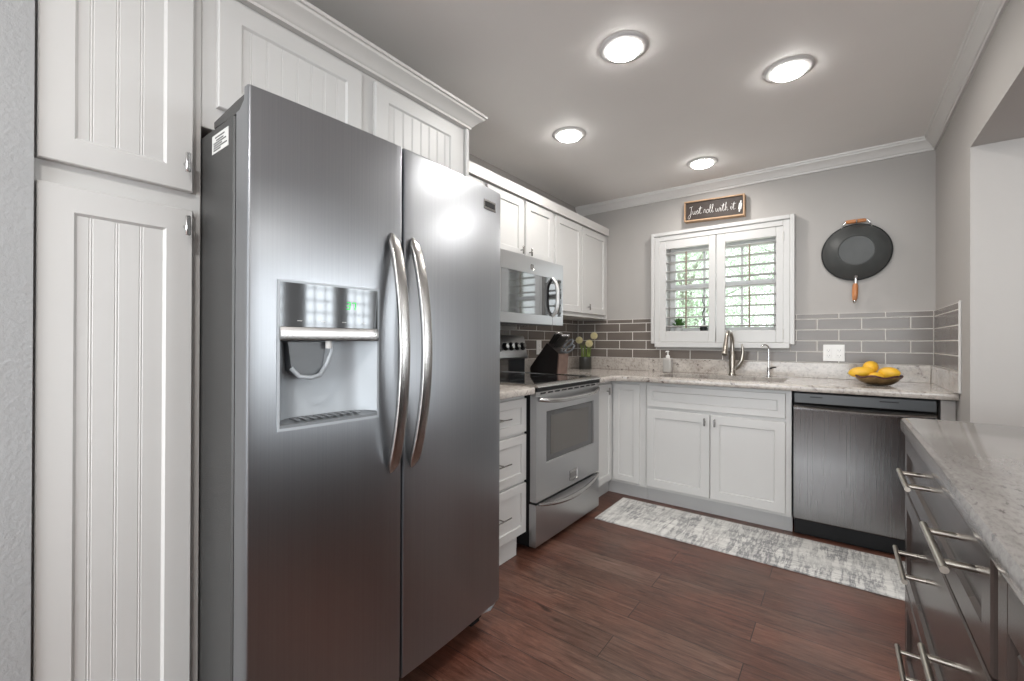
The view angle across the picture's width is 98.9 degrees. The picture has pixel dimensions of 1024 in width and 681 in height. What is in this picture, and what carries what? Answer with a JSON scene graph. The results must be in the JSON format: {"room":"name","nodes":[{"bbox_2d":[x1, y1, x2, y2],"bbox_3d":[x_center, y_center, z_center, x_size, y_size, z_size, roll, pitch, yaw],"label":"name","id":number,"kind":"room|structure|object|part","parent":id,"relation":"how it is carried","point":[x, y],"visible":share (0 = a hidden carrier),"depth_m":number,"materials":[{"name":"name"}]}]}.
{"room":"kitchen","nodes":[
{"label":"kitchen","id":0,"kind":"room"},
{"bbox_2d":[0,0,34,680],"bbox_3d":[-1.693,-0.064,0.730,0.816,2.440,1.134,0,0,37],"label":"wall","id":1,"kind":"structure","parent":0,"point":[17,17],"depth_m":0.92,"materials":[{"name":"grey paint"}]},
{"bbox_2d":[469,153,576,356],"bbox_3d":[-0.525,-0.054,2.819,0.177,2.440,3.610,0,0,37],"label":"wall","id":2,"kind":"structure","parent":0,"point":[472,158],"depth_m":3.39,"materials":[{"name":"grey paint"}]},
{"bbox_2d":[201,0,468,177],"bbox_3d":[-0.770,-0.765,1.816,0.626,0.455,1.072,0,0,37],"label":"upper cabinet","id":3,"kind":"object","parent":2,"relation":"attached to","point":[241,46],"visible":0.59,"depth_m":1.43,"materials":[{"name":"white paint"}]},
{"bbox_3d":[-0.691,-0.815,1.416,0.019,0.321,0.459,0,0,37],"label":"door","id":4,"kind":"part","parent":3,"relation":"part of","materials":[{"name":"white paint"}]},
{"bbox_3d":[-0.382,-0.813,1.828,0.019,0.321,0.453,0,0,37],"label":"door","id":5,"kind":"part","parent":3,"relation":"part of","materials":[{"name":"white paint"}]},
{"bbox_2d":[237,0,608,318],"bbox_3d":[-0.170,-0.630,2.554,0.667,0.852,3.605,0,0,37],"label":"crown molding","id":6,"kind":"structure","parent":3,"relation":"on","point":[302,18],"depth_m":1.66,"materials":[{"name":"white paint"}]},
{"bbox_3d":[-0.456,-0.763,2.238,0.622,0.455,0.020,0,0,37],"label":"panel","id":7,"kind":"part","parent":3,"relation":"part of","materials":[{"name":"white paint"}]},
{"bbox_2d":[469,175,483,184],"bbox_3d":[-0.429,-0.597,2.536,0.308,0.765,0.484,0,0,37],"label":"upper cabinet","id":8,"kind":"object","parent":2,"relation":"attached to","point":[470,176],"visible":0.03,"depth_m":2.58,"materials":[{"name":"white paint"}]},
{"bbox_2d":[483,181,552,262],"bbox_3d":[-0.033,-0.762,3.041,0.336,0.429,0.794,0,0,37],"label":"upper cabinet","id":9,"kind":"object","parent":2,"relation":"attached to","point":[526,228],"visible":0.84,"depth_m":2.98,"materials":[{"name":"white paint"}]},
{"bbox_3d":[-0.043,-0.756,2.809,0.019,0.390,0.375,0,0,37],"label":"door","id":10,"kind":"part","parent":9,"relation":"part of","materials":[{"name":"white paint"}]},
{"bbox_2d":[500,248,562,326],"bbox_3d":[0.002,-0.322,2.974,0.471,0.435,0.726,0,0,37],"label":"microwave","id":11,"kind":"object","parent":9,"relation":"attached to","point":[531,289],"visible":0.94,"depth_m":2.83,"materials":[{"name":"silver metal"}]},
{"bbox_3d":[0.273,-0.300,3.041,0.010,0.260,0.247,0,0,37],"label":"control glass","id":12,"kind":"part","parent":11,"relation":"part of","materials":[{"name":"black glass"}]},
{"bbox_3d":[0.300,-0.300,3.027,0.058,0.274,0.029,0,0,37],"label":"handle","id":13,"kind":"part","parent":11,"relation":"part of","materials":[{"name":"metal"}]},
{"bbox_3d":[0.195,-0.754,3.127,0.019,0.390,0.350,0,0,37],"label":"door","id":14,"kind":"part","parent":9,"relation":"part of","materials":[{"name":"white paint"}]},
{"bbox_2d":[500,319,577,358],"bbox_3d":[-0.044,-0.025,3.306,0.008,0.345,2.236,0,0,37],"label":"tile backsplash","id":15,"kind":"structure","parent":2,"relation":"attached to","point":[543,333],"depth_m":3.71,"materials":[{"name":"tile"}]},
{"bbox_2d":[536,340,540,353],"bbox_3d":[0.225,0.057,3.651,0.008,0.117,0.072,0,0,37],"label":"wall outlet","id":16,"kind":"object","parent":15,"relation":"attached to","point":[538,342],"visible":0.91,"depth_m":3.64,"materials":[{"name":"white plastic"}]},
{"bbox_2d":[552,212,605,319],"bbox_3d":[0.482,-0.585,3.727,0.336,0.777,0.920,0,0,37],"label":"upper cabinet","id":17,"kind":"object","parent":2,"relation":"attached to","point":[581,251],"visible":0.6,"depth_m":3.60,"materials":[{"name":"white paint"}]},
{"bbox_3d":[0.447,-0.588,3.462,0.019,0.718,0.410,0,0,37],"label":"door","id":18,"kind":"part","parent":17,"relation":"part of","materials":[{"name":"white paint"}]},
{"bbox_3d":[0.713,-0.586,3.818,0.019,0.718,0.454,0,0,37],"label":"door","id":19,"kind":"part","parent":17,"relation":"part of","materials":[{"name":"white paint"}]},
{"bbox_2d":[306,0,978,206],"bbox_3d":[1.605,-1.323,0.303,6.600,0.100,10.000,0,0,37],"label":"ceiling","id":20,"kind":"structure","parent":0,"point":[879,75],"depth_m":2.10,"materials":[{"name":"paint"}]},
{"bbox_2d":[552,126,585,142],"bbox_3d":[0.352,-1.259,2.704,0.208,0.025,0.208,0,0,37],"label":"recessed light","id":21,"kind":"object","parent":20,"relation":"in","point":[568,134],"visible":1,"depth_m":2.67,"materials":[{"name":"white"}]},
{"bbox_2d":[558,131,580,142],"bbox_3d":[0.352,-1.258,2.704,0.142,0.024,0.142,0,0,37],"label":"diffuser","id":22,"kind":"object","parent":21,"relation":"attached to","point":[563,136],"depth_m":2.68,"materials":[{"name":"white plastic"}]},
{"bbox_2d":[599,31,647,63],"bbox_3d":[0.485,-1.260,1.907,0.208,0.025,0.208,0,0,37],"label":"recessed light","id":23,"kind":"object","parent":20,"relation":"in","point":[626,46],"visible":1,"depth_m":1.88,"materials":[{"name":"white plastic"}]},
{"bbox_2d":[607,39,639,61],"bbox_3d":[0.485,-1.260,1.907,0.142,0.024,0.142,0,0,37],"label":"diffuser","id":24,"kind":"object","parent":23,"relation":"attached to","point":[618,50],"depth_m":1.89,"materials":[{"name":"white plastic"}]},
{"bbox_2d":[686,156,717,168],"bbox_3d":[1.352,-1.254,3.118,0.208,0.025,0.208,0,0,37],"label":"recessed light","id":25,"kind":"object","parent":20,"relation":"in","point":[707,161],"visible":1,"depth_m":3.08,"materials":[{"name":"white plastic"}]},
{"bbox_2d":[691,160,712,168],"bbox_3d":[1.352,-1.254,3.118,0.142,0.024,0.142,0,0,37],"label":"diffuser","id":26,"kind":"object","parent":25,"relation":"attached to","point":[695,164],"depth_m":3.09,"materials":[{"name":"white plastic"}]},
{"bbox_2d":[763,55,815,82],"bbox_3d":[1.296,-1.257,2.053,0.208,0.025,0.208,0,0,37],"label":"recessed light","id":27,"kind":"object","parent":20,"relation":"in","point":[794,67],"visible":1,"depth_m":2.02,"materials":[{"name":"white plastic"}]},
{"bbox_2d":[771,62,806,81],"bbox_3d":[1.296,-1.257,2.053,0.142,0.024,0.142,0,0,37],"label":"diffuser","id":28,"kind":"object","parent":27,"relation":"attached to","point":[785,71],"depth_m":2.03,"materials":[{"name":"white plastic"}]},
{"bbox_2d":[399,491,906,680],"bbox_3d":[1.596,1.207,0.296,6.600,0.080,10.000,0,0,37],"label":"floor","id":29,"kind":"structure","parent":0,"point":[597,600],"depth_m":1.83,"materials":[{"name":"brown wood"}]},
{"bbox_2d":[30,0,201,680],"bbox_3d":[-1.179,0.082,1.250,0.654,2.155,0.315,0,0,37],"label":"pantry cabinet","id":30,"kind":"object","parent":29,"relation":"on","point":[117,217],"visible":0.98,"depth_m":1.06,"materials":[{"name":"white paint"}]},
{"bbox_3d":[-0.954,0.350,1.068,0.019,1.399,0.286,0,0,37],"label":"door","id":31,"kind":"part","parent":30,"relation":"part of","materials":[{"name":"white paint"}]},
{"bbox_3d":[-0.950,-0.689,1.071,0.019,0.578,0.286,0,0,37],"label":"door","id":32,"kind":"part","parent":30,"relation":"part of","materials":[{"name":"white paint"}]},
{"bbox_3d":[-0.858,-0.302,1.155,0.028,0.052,0.011,0,0,37],"label":"knob","id":33,"kind":"part","parent":30,"relation":"part of","materials":[{"name":"silver metal"}]},
{"bbox_3d":[-0.857,-0.468,1.156,0.028,0.052,0.011,0,0,37],"label":"knob","id":34,"kind":"part","parent":30,"relation":"part of","materials":[{"name":"silver metal"}]},
{"bbox_2d":[198,84,499,680],"bbox_3d":[-0.640,0.280,1.635,0.960,1.764,0.953,0,0,37],"label":"refrigerator","id":35,"kind":"object","parent":29,"relation":"on","point":[349,419],"visible":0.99,"depth_m":1.21,"materials":[{"name":"silver metal"}]},
{"bbox_2d":[213,131,226,151],"bbox_3d":[-0.754,-0.515,1.131,0.085,0.035,0.001,0,0,37],"label":"print","id":36,"kind":"object","parent":35,"relation":"attached to","point":[220,137],"depth_m":1.13},
{"bbox_3d":[-0.509,0.225,1.213,0.090,1.656,0.434,0,0,37],"label":"door","id":37,"kind":"part","parent":35,"relation":"part of","materials":[{"name":"silver metal"}]},
{"bbox_3d":[-0.491,-0.090,1.188,0.025,0.110,0.275,0,0,40],"label":"display panel","id":38,"kind":"part","parent":35,"relation":"part of","materials":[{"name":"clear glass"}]},
{"bbox_3d":[-0.337,0.037,1.303,0.076,0.725,0.041,0,0,37],"label":"handle","id":39,"kind":"part","parent":35,"relation":"part of","materials":[{"name":"silver metal"}]},
{"bbox_3d":[-0.287,0.038,1.369,0.076,0.725,0.041,0,0,37],"label":"handle","id":40,"kind":"part","parent":35,"relation":"part of","materials":[{"name":"silver metal"}]},
{"bbox_3d":[-0.221,0.228,1.597,0.090,1.656,0.511,0,0,37],"label":"door","id":41,"kind":"part","parent":35,"relation":"part of","materials":[{"name":"silver metal"}]},
{"bbox_2d":[499,396,525,565],"bbox_3d":[-0.296,0.733,2.420,0.664,0.866,0.471,0,0,37],"label":"base cabinet","id":42,"kind":"object","parent":29,"relation":"on","point":[512,458],"visible":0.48,"depth_m":2.33,"materials":[{"name":"white paint"}]},
{"bbox_3d":[-0.063,0.919,2.250,0.019,0.273,0.448,0,0,37],"label":"drawer","id":43,"kind":"part","parent":42,"relation":"part of","materials":[{"name":"white paint"}]},
{"bbox_3d":[-0.062,0.642,2.251,0.019,0.252,0.448,0,0,37],"label":"drawer","id":44,"kind":"part","parent":42,"relation":"part of","materials":[{"name":"white paint"}]},
{"bbox_3d":[-0.061,0.409,2.251,0.019,0.183,0.448,0,0,37],"label":"drawer","id":45,"kind":"part","parent":42,"relation":"part of","materials":[{"name":"white paint"}]},
{"bbox_2d":[500,384,534,399],"bbox_3d":[-0.282,0.218,2.413,0.696,0.146,0.471,0,0,37],"label":"countertop","id":46,"kind":"structure","parent":42,"relation":"on","point":[506,391],"depth_m":2.28,"materials":[{"name":"stone"}]},
{"bbox_2d":[500,335,600,547],"bbox_3d":[0.119,0.555,2.895,0.739,1.186,0.777,0,0,37],"label":"range","id":47,"kind":"object","parent":29,"relation":"on","point":[562,431],"visible":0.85,"depth_m":2.65,"materials":[{"name":"silver metal"}]},
{"bbox_3d":[-0.041,0.043,3.125,0.034,0.059,0.059,0,0,37],"label":"knob","id":48,"kind":"part","parent":47,"relation":"part of","materials":[{"name":"black plastic"}]},
{"bbox_3d":[-0.143,0.047,3.068,0.111,0.170,0.730,0,0,37],"label":"control panel","id":49,"kind":"part","parent":47,"relation":"part of","materials":[{"name":"silver metal"}]},
{"bbox_2d":[500,372,600,387],"bbox_3d":[0.124,0.253,2.893,0.634,0.021,0.777,0,0,37],"label":"cooktop","id":50,"kind":"object","parent":47,"relation":"in","point":[532,379],"depth_m":2.81,"materials":[{"name":"black glass"}]},
{"bbox_3d":[0.346,1.024,2.722,0.045,0.234,0.777,0,0,37],"label":"storage drawer","id":51,"kind":"part","parent":47,"relation":"part of","materials":[{"name":"silver metal"}]},
{"bbox_3d":[0.350,0.600,2.722,0.040,0.587,0.777,0,0,37],"label":"oven door","id":52,"kind":"part","parent":47,"relation":"part of","materials":[{"name":"silver metal"}]},
{"bbox_3d":[0.385,0.928,2.693,0.051,0.057,0.741,0,0,37],"label":"drawer handle","id":53,"kind":"part","parent":47,"relation":"part of","materials":[{"name":"silver metal"}]},
{"bbox_3d":[0.388,0.336,2.694,0.066,0.042,0.750,0,0,37],"label":"handle","id":54,"kind":"part","parent":47,"relation":"part of","materials":[{"name":"silver metal"}]},
{"bbox_2d":[597,381,647,499],"bbox_3d":[0.695,0.739,3.556,0.885,0.866,0.957,0,0,37],"label":"base cabinet","id":55,"kind":"object","parent":29,"relation":"on","point":[622,404],"visible":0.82,"depth_m":3.26,"materials":[{"name":"white paint"}]},
{"bbox_3d":[0.659,0.688,3.212,0.019,0.729,0.311,0,0,37],"label":"door","id":56,"kind":"part","parent":55,"relation":"part of","materials":[{"name":"white paint"}]},
{"bbox_3d":[0.855,0.689,3.276,0.206,0.729,0.019,0,0,37],"label":"door","id":57,"kind":"part","parent":55,"relation":"part of","materials":[{"name":"white paint"}]},
{"bbox_2d":[525,356,958,400],"bbox_3d":[1.337,0.226,3.076,2.489,0.146,0.959,0,0,37],"label":"countertop","id":58,"kind":"structure","parent":55,"relation":"on","point":[918,381],"depth_m":3.02,"materials":[{"name":"stone"}]},
{"bbox_2d":[530,343,567,373],"bbox_3d":[0.291,0.138,3.422,0.262,0.236,0.140,0,0,37],"label":"knife block","id":59,"kind":"object","parent":58,"relation":"on","point":[550,359],"visible":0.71,"depth_m":3.35,"materials":[{"name":"black wood"}]},
{"bbox_2d":[548,332,557,344],"bbox_3d":[0.309,-0.011,3.344,0.088,0.105,0.026,0,0,37],"label":"kitchen knife","id":60,"kind":"object","parent":59,"relation":"on","point":[556,333],"visible":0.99,"depth_m":3.33,"materials":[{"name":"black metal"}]},
{"bbox_2d":[553,334,563,347],"bbox_3d":[0.347,0.010,3.313,0.098,0.120,0.020,0,0,37],"label":"steak knife","id":61,"kind":"object","parent":59,"relation":"in","point":[562,335],"visible":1,"depth_m":3.30,"materials":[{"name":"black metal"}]},
{"bbox_2d":[560,339,574,353],"bbox_3d":[0.417,0.045,3.312,0.151,0.117,0.067,0,0,37],"label":"scissors","id":62,"kind":"object","parent":59,"relation":"in","point":[569,340],"visible":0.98,"depth_m":3.30,"materials":[{"name":"plastic"}]},
{"bbox_2d":[576,332,597,368],"bbox_3d":[0.676,0.091,3.974,0.187,0.337,0.130,0,0,37],"label":"potted flowers","id":63,"kind":"object","parent":58,"relation":"on","point":[584,362],"visible":1,"depth_m":3.94,"materials":[{"name":"beige plant"}]},
{"bbox_3d":[0.665,0.203,3.982,0.111,0.112,0.111,0,0,37],"label":"pot","id":64,"kind":"part","parent":63,"relation":"part of","materials":[{"name":"clear glass"}]},
{"bbox_2d":[663,351,672,372],"bbox_3d":[1.276,0.172,3.588,0.068,0.177,0.077,0,0,37],"label":"soap bottle","id":65,"kind":"object","parent":58,"relation":"on","point":[667,362],"visible":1,"depth_m":3.56,"materials":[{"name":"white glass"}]},
{"bbox_2d":[721,330,743,375],"bbox_3d":[1.613,0.091,3.193,0.116,0.338,0.271,0,0,37],"label":"faucet","id":66,"kind":"object","parent":58,"relation":"on","point":[732,367],"visible":0.99,"depth_m":3.26,"materials":[{"name":"silver metal"}]},
{"bbox_3d":[1.602,0.021,3.228,0.029,0.199,0.198,0,0,40],"label":"spout","id":67,"kind":"part","parent":66,"relation":"part of","materials":[{"name":"silver metal"}]},
{"bbox_3d":[1.686,0.125,3.263,0.038,0.201,0.083,0,0,-43],"label":"lever","id":68,"kind":"part","parent":66,"relation":"part of","materials":[{"name":"silver metal"}]},
{"bbox_2d":[761,344,775,376],"bbox_3d":[1.843,0.144,3.152,0.098,0.236,0.050,0,0,22],"label":"water tap","id":69,"kind":"object","parent":58,"relation":"on","point":[768,367],"visible":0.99,"depth_m":3.15,"materials":[{"name":"silver metal"}]},
{"bbox_3d":[1.822,0.109,3.154,0.064,0.166,0.009,0,0,-6],"label":"spout","id":70,"kind":"part","parent":69,"relation":"part of","materials":[{"name":"silver metal"}]},
{"bbox_2d":[855,375,903,384],"bbox_3d":[2.146,0.229,2.571,0.231,0.061,0.231,0,0,37],"label":"fruit bowl","id":71,"kind":"object","parent":58,"relation":"on","point":[870,379],"visible":0.83,"depth_m":2.50,"materials":[{"name":"brown wood"}]},
{"bbox_2d":[847,367,874,376],"bbox_3d":[2.071,0.187,2.602,0.130,0.064,0.063,0,0,37],"label":"lemon","id":72,"kind":"object","parent":71,"relation":"in","point":[861,371],"visible":0.94,"depth_m":2.58,"materials":[{"name":"yellow food"}]},
{"bbox_2d":[862,361,878,371],"bbox_3d":[2.136,0.160,2.611,0.077,0.075,0.087,0,0,37],"label":"lemon","id":73,"kind":"object","parent":71,"relation":"in","point":[871,364],"visible":0.74,"depth_m":2.58,"materials":[{"name":"yellow food"}]},
{"bbox_2d":[869,372,884,377],"bbox_3d":[2.121,0.215,2.555,0.088,0.060,0.064,0,0,37],"label":"lemon","id":74,"kind":"object","parent":71,"relation":"in","point":[873,373],"visible":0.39,"depth_m":2.54,"materials":[{"name":"yellow food"}]},
{"bbox_2d":[878,367,900,377],"bbox_3d":[2.177,0.189,2.535,0.106,0.070,0.074,0,0,37],"label":"lemon","id":75,"kind":"object","parent":71,"relation":"in","point":[886,371],"visible":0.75,"depth_m":2.51,"materials":[{"name":"yellow food"}]},
{"bbox_2d":[646,382,794,531],"bbox_3d":[1.503,0.741,3.145,0.897,0.866,0.644,0,0,37],"label":"base cabinet","id":76,"kind":"object","parent":29,"relation":"on","point":[728,452],"visible":0.9,"depth_m":2.88,"materials":[{"name":"white paint"}]},
{"bbox_3d":[1.150,0.775,3.054,0.427,0.556,0.019,0,0,37],"label":"door","id":77,"kind":"part","parent":76,"relation":"part of","materials":[{"name":"white paint"}]},
{"bbox_3d":[1.324,0.399,2.926,0.857,0.152,0.019,0,0,37],"label":"drawer","id":78,"kind":"part","parent":76,"relation":"part of","materials":[{"name":"white paint"}]},
{"bbox_3d":[1.495,0.776,2.795,0.426,0.556,0.019,0,0,37],"label":"door","id":79,"kind":"part","parent":76,"relation":"part of","materials":[{"name":"white paint"}]},
{"bbox_2d":[595,497,904,600],"bbox_3d":[1.384,1.168,2.540,1.752,0.008,0.475,0,0,37],"label":"runner rug","id":80,"kind":"object","parent":29,"relation":"on","point":[869,572],"visible":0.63,"depth_m":2.47,"materials":[{"name":"grey fabric"}]},
{"bbox_2d":[794,391,936,556],"bbox_3d":[2.113,0.743,2.672,0.626,0.860,0.608,0,0,37],"label":"dishwasher","id":81,"kind":"object","parent":29,"relation":"on","point":[849,449],"visible":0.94,"depth_m":2.47,"materials":[{"name":"grey metal"}]},
{"bbox_3d":[1.981,1.121,2.500,0.624,0.103,0.017,0,0,37],"label":"kick plate","id":82,"kind":"part","parent":81,"relation":"part of","materials":[{"name":"black plastic"}]},
{"bbox_3d":[1.944,0.391,2.449,0.624,0.035,0.044,0,0,37],"label":"handle","id":83,"kind":"part","parent":81,"relation":"part of","materials":[{"name":"silver metal"}]},
{"bbox_3d":[1.952,0.342,2.459,0.624,0.061,0.030,0,0,37],"label":"control panel","id":84,"kind":"part","parent":81,"relation":"part of","materials":[{"name":"metal"}]},
{"bbox_2d":[892,436,997,680],"bbox_3d":[1.329,0.733,0.751,0.974,0.868,1.027,0,0,37],"label":"base cabinet","id":85,"kind":"object","parent":29,"relation":"on","point":[950,581],"visible":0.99,"depth_m":0.88,"materials":[{"name":"grey wood"}]},
{"bbox_3d":[1.078,0.884,1.187,0.051,0.012,0.180,0,0,37],"label":"handle","id":86,"kind":"part","parent":85,"relation":"part of","materials":[{"name":"silver metal"}]},
{"bbox_3d":[1.099,0.622,1.213,0.051,0.012,0.245,0,0,37],"label":"handle","id":87,"kind":"part","parent":85,"relation":"part of","materials":[{"name":"silver metal"}]},
{"bbox_3d":[1.051,0.367,1.149,0.051,0.012,0.207,0,0,37],"label":"handle","id":88,"kind":"part","parent":85,"relation":"part of","materials":[{"name":"silver metal"}]},
{"bbox_3d":[0.980,0.924,1.012,0.019,0.268,1.020,0,0,37],"label":"drawer","id":89,"kind":"part","parent":85,"relation":"part of","materials":[{"name":"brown wood"}]},
{"bbox_3d":[0.780,0.620,0.789,0.051,0.012,0.225,0,0,37],"label":"handle","id":90,"kind":"part","parent":85,"relation":"part of","materials":[{"name":"silver metal"}]},
{"bbox_3d":[0.768,0.365,0.772,0.051,0.012,0.220,0,0,37],"label":"handle","id":91,"kind":"part","parent":85,"relation":"part of","materials":[{"name":"silver metal"}]},
{"bbox_3d":[0.981,0.631,1.013,0.019,0.298,1.020,0,0,37],"label":"drawer","id":92,"kind":"part","parent":85,"relation":"part of","materials":[{"name":"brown wood"}]},
{"bbox_2d":[900,418,1023,605],"bbox_3d":[1.048,0.272,0.200,1.123,0.044,2.340,0,0,37],"label":"countertop","id":93,"kind":"structure","parent":85,"relation":"on","point":[979,467],"depth_m":0.82,"materials":[{"name":"grey stone"}]},
{"bbox_2d":[937,400,955,420],"bbox_3d":[2.412,0.743,2.483,0.056,0.866,0.612,0,0,37],"label":"cabinet end panel","id":94,"kind":"object","parent":29,"relation":"on","point":[946,409],"visible":0.18,"depth_m":2.24,"materials":[{"name":"beige paint"}]},
{"bbox_2d":[998,570,1023,680],"bbox_3d":[0.665,0.728,-0.169,0.932,0.868,1.234,0,0,37],"label":"base cabinet","id":95,"kind":"object","parent":29,"relation":"on","point":[1010,609],"visible":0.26,"depth_m":0.55,"materials":[{"name":"grey wood"}]},
{"bbox_3d":[0.458,0.703,0.310,0.019,0.647,0.542,0,0,37],"label":"door","id":96,"kind":"part","parent":95,"relation":"part of","materials":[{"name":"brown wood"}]},
{"bbox_2d":[578,150,935,365],"bbox_3d":[1.601,-0.044,3.575,2.670,2.440,0.150,0,0,37],"label":"wall","id":97,"kind":"structure","parent":0,"point":[897,195],"depth_m":3.04,"materials":[{"name":"grey paint"}]},
{"bbox_2d":[684,193,745,223],"bbox_3d":[1.593,-1.035,3.453,0.440,0.179,0.061,0,0,37],"label":"wooden sign","id":98,"kind":"object","parent":97,"relation":"attached to","point":[731,206],"visible":1,"depth_m":3.43,"materials":[{"name":"brown wood"}]},
{"bbox_2d":[651,214,794,348],"bbox_3d":[1.655,-0.422,3.499,1.030,0.960,0.210,0,0,37],"label":"window","id":99,"kind":"structure","parent":97,"relation":"in","point":[787,221],"depth_m":3.46,"materials":[{"name":"white paint"}]},
{"bbox_3d":[1.676,-0.429,3.520,0.835,0.760,0.150,0,0,37],"label":"sill","id":100,"kind":"part","parent":99,"relation":"part of","materials":[{"name":"white paint"}]},
{"bbox_2d":[671,318,684,330],"bbox_3d":[1.403,-0.135,3.692,0.147,0.130,0.078,0,0,37],"label":"plant","id":101,"kind":"object","parent":99,"relation":"on","point":[678,321],"visible":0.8,"depth_m":3.67,"materials":[{"name":"green plant"}]},
{"bbox_3d":[1.405,-0.092,3.697,0.067,0.045,0.067,0,0,37],"label":"pot","id":102,"kind":"part","parent":101,"relation":"part of","materials":[{"name":"white ceramic"}]},
{"bbox_2d":[659,235,715,341],"bbox_3d":[1.433,-0.408,3.585,0.442,0.842,0.094,0,0,37],"label":"window shutter","id":103,"kind":"object","parent":99,"relation":"attached to","point":[664,335],"visible":1,"depth_m":3.55,"materials":[{"name":"white paint"}]},
{"bbox_3d":[1.412,-0.585,3.552,0.011,0.272,0.014,0,0,37],"label":"tilt rod","id":104,"kind":"part","parent":103,"relation":"part of","materials":[{"name":"white wood"}]},
{"bbox_3d":[1.411,-0.252,3.551,0.011,0.305,0.014,0,0,37],"label":"tilt rod","id":105,"kind":"part","parent":103,"relation":"part of","materials":[{"name":"white wood"}]},
{"bbox_2d":[700,295,706,330],"bbox_3d":[1.563,-0.224,3.573,0.060,0.309,0.060,0,0,-6],"label":"trailing plant","id":106,"kind":"object","parent":99,"relation":"on","point":[701,328],"visible":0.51,"depth_m":3.57,"materials":[{"name":"green plant"}]},
{"bbox_3d":[1.700,-0.433,3.552,0.811,0.728,0.050,0,0,37],"label":"frame","id":107,"kind":"part","parent":99,"relation":"part of","materials":[{"name":"white wood"}]},
{"bbox_2d":[716,226,783,341],"bbox_3d":[1.795,-0.407,3.314,0.453,0.842,0.094,0,0,37],"label":"window shutter","id":108,"kind":"object","parent":99,"relation":"attached to","point":[777,335],"visible":0.99,"depth_m":3.28,"materials":[{"name":"white paint"}]},
{"bbox_3d":[1.777,-0.585,3.278,0.011,0.272,0.014,0,0,37],"label":"tilt rod","id":109,"kind":"part","parent":108,"relation":"part of","materials":[{"name":"white wood"}]},
{"bbox_3d":[1.776,-0.251,3.277,0.011,0.305,0.014,0,0,37],"label":"tilt rod","id":110,"kind":"part","parent":108,"relation":"part of","materials":[{"name":"white wood"}]},
{"bbox_2d":[578,310,933,365],"bbox_3d":[1.625,-0.017,3.458,2.474,0.341,0.008,0,0,37],"label":"tile backsplash","id":111,"kind":"structure","parent":97,"relation":"attached to","point":[900,337],"depth_m":3.04,"materials":[{"name":"tile"}]},
{"bbox_2d":[823,345,844,360],"bbox_3d":[2.209,0.085,3.008,0.120,0.114,0.008,0,0,37],"label":"wall outlet","id":112,"kind":"object","parent":111,"relation":"attached to","point":[830,352],"visible":1,"depth_m":3.01,"materials":[{"name":"white plastic"}]},
{"bbox_2d":[825,348,830,357],"bbox_3d":[2.184,0.085,3.024,0.034,0.068,0.002,0,0,37],"label":"receptacle","id":113,"kind":"object","parent":112,"relation":"attached to","point":[827,350],"depth_m":3.02,"materials":[{"name":"white plastic"}]},
{"bbox_2d":[836,348,841,357],"bbox_3d":[2.232,0.085,2.988,0.034,0.068,0.002,0,0,37],"label":"receptacle","id":114,"kind":"object","parent":112,"relation":"attached to","point":[838,350],"depth_m":2.99,"materials":[{"name":"white plastic"}]},
{"bbox_2d":[575,0,1008,215],"bbox_3d":[-0.573,-1.241,0.527,2.493,0.080,7.345,0,0,37],"label":"trim","id":115,"kind":"structure","parent":97,"relation":"attached to","point":[987,14],"depth_m":2.82,"materials":[{"name":"white paint"}]},
{"bbox_2d":[821,218,892,302],"bbox_3d":[2.282,-0.528,2.907,0.379,0.561,0.108,0,0,37],"label":"wok","id":116,"kind":"object","parent":97,"relation":"hanging from","point":[860,251],"visible":1,"depth_m":2.88,"materials":[{"name":"metal"}]},
{"bbox_3d":[2.281,-0.322,2.913,0.033,0.115,0.033,0,0,37],"label":"handle","id":117,"kind":"part","parent":116,"relation":"part of","materials":[{"name":"orange wood"}]},
{"bbox_3d":[2.290,-0.795,2.918,0.112,0.027,0.027,0,0,37],"label":"helper handle","id":118,"kind":"part","parent":116,"relation":"part of","materials":[{"name":"orange wood"}]},
{"bbox_2d":[936,0,1023,426],"bbox_3d":[0.519,-0.059,-0.267,0.210,2.440,7.595,0,0,37],"label":"wall","id":119,"kind":"structure","parent":0,"point":[980,189],"depth_m":1.95,"materials":[{"name":"grey paint"}]},
{"bbox_2d":[934,300,960,393],"bbox_3d":[2.398,0.034,2.421,0.010,0.455,0.720,0,0,37],"label":"tile backsplash","id":120,"kind":"structure","parent":119,"relation":"attached to","point":[947,320],"depth_m":2.35,"materials":[{"name":"tile"}]},
{"bbox_3d":[2.186,0.032,2.139,0.010,0.455,0.013,0,0,37],"label":"edge trim","id":121,"kind":"part","parent":120,"relation":"part of","materials":[{"name":"white paint"}]},
{"label":"outside","id":122,"kind":"structure","parent":0,"visible":0},
{"bbox_3d":[13.917,1.662,18.553,40.000,0.100,33.600,0,0,37],"label":"ground","id":123,"kind":"structure","parent":122,"visible":0},
{"bbox_2d":[676,254,708,327],"bbox_3d":[4.235,-1.313,13.304,3.774,5.754,3.815,0,0,28],"label":"tree","id":124,"kind":"object","parent":123,"relation":"on","point":[697,254],"visible":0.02,"depth_m":12.69,"materials":[{"name":"green plant"}]},
{"bbox_2d":[676,244,770,327],"bbox_3d":[3.438,-0.994,8.675,2.929,5.088,2.927,0,0,15],"label":"tree","id":125,"kind":"object","parent":123,"relation":"on","point":[690,275],"visible":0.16,"depth_m":8.11,"materials":[{"name":"green plant"}]},
{"bbox_2d":[733,244,773,326],"bbox_3d":[6.920,-1.307,10.192,3.244,5.746,3.258,0,0,37],"label":"tree","id":126,"kind":"object","parent":123,"relation":"on","point":[768,299],"visible":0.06,"depth_m":10.47,"materials":[{"name":"green plant"}]}
]}

